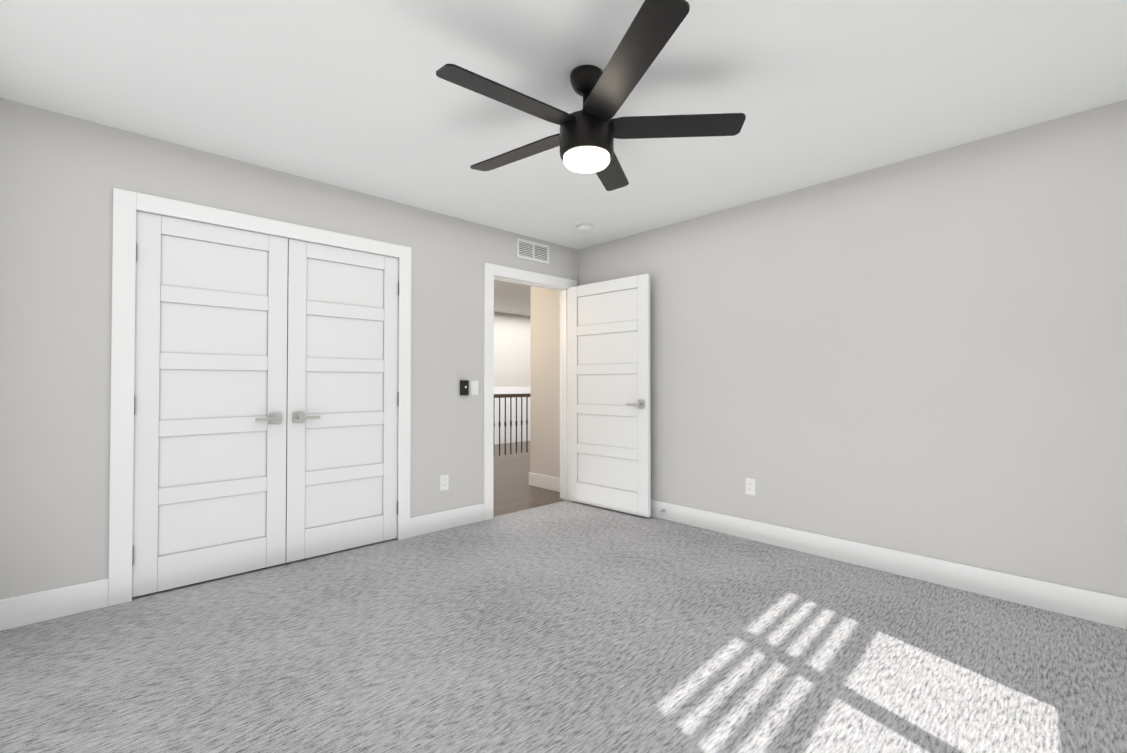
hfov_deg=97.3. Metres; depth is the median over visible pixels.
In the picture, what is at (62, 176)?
wall
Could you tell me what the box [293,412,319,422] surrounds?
door lever
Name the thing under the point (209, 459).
closet door
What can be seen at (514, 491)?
floor
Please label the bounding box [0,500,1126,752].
floor carpet
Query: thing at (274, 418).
handle
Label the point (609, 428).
entry door
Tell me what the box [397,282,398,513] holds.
right closet door hinges
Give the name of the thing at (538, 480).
baseboard
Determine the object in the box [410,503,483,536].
baseboard
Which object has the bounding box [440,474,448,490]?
electrical outlet
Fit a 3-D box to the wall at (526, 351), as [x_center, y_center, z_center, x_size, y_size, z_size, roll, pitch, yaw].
[-0.133,-0.021,5.344,0.120,2.440,0.550,1,-1,-44]
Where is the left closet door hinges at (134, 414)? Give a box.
[132,244,136,565]
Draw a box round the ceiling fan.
[436,0,745,190]
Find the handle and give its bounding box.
[255,413,281,423]
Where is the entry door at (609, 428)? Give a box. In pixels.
[569,273,650,517]
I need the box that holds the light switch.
[471,381,477,394]
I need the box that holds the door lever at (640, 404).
[626,400,643,407]
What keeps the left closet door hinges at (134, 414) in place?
attached to the wall at (62, 176)
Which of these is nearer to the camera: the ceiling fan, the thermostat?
the ceiling fan
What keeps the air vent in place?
in the wall at (62, 176)
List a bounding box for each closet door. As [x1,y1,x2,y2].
[132,210,287,596]
[286,238,398,562]
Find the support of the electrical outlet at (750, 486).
attached to the wall at (923, 355)
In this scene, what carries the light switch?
attached to the wall at (62, 176)
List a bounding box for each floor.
[132,538,395,598]
[493,441,566,516]
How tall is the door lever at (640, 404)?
0.064 m
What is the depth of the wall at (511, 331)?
9.39 m
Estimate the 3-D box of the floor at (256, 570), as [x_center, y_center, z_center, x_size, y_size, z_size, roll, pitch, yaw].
[-2.065,1.223,3.354,2.000,0.100,0.850,1,-1,-44]
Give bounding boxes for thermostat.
[460,380,468,394]
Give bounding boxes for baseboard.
[0,578,108,630]
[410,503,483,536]
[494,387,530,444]
[529,472,559,491]
[651,499,1126,628]
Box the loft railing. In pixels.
[493,394,529,455]
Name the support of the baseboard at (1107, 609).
attached to the wall at (923, 355)
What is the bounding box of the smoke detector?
[577,224,592,231]
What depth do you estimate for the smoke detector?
4.10 m
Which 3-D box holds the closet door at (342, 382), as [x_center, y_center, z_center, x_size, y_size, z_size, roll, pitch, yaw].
[-1.470,0.148,3.349,0.722,2.024,0.035,1,-1,-44]
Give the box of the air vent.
[516,238,548,263]
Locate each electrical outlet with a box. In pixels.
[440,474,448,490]
[746,478,755,495]
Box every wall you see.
[0,98,578,599]
[494,312,529,386]
[526,286,559,477]
[579,99,1126,597]
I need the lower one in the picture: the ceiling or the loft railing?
the loft railing
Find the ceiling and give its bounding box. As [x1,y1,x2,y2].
[0,0,1126,315]
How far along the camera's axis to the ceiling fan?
2.00 m
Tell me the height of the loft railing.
1.060 m

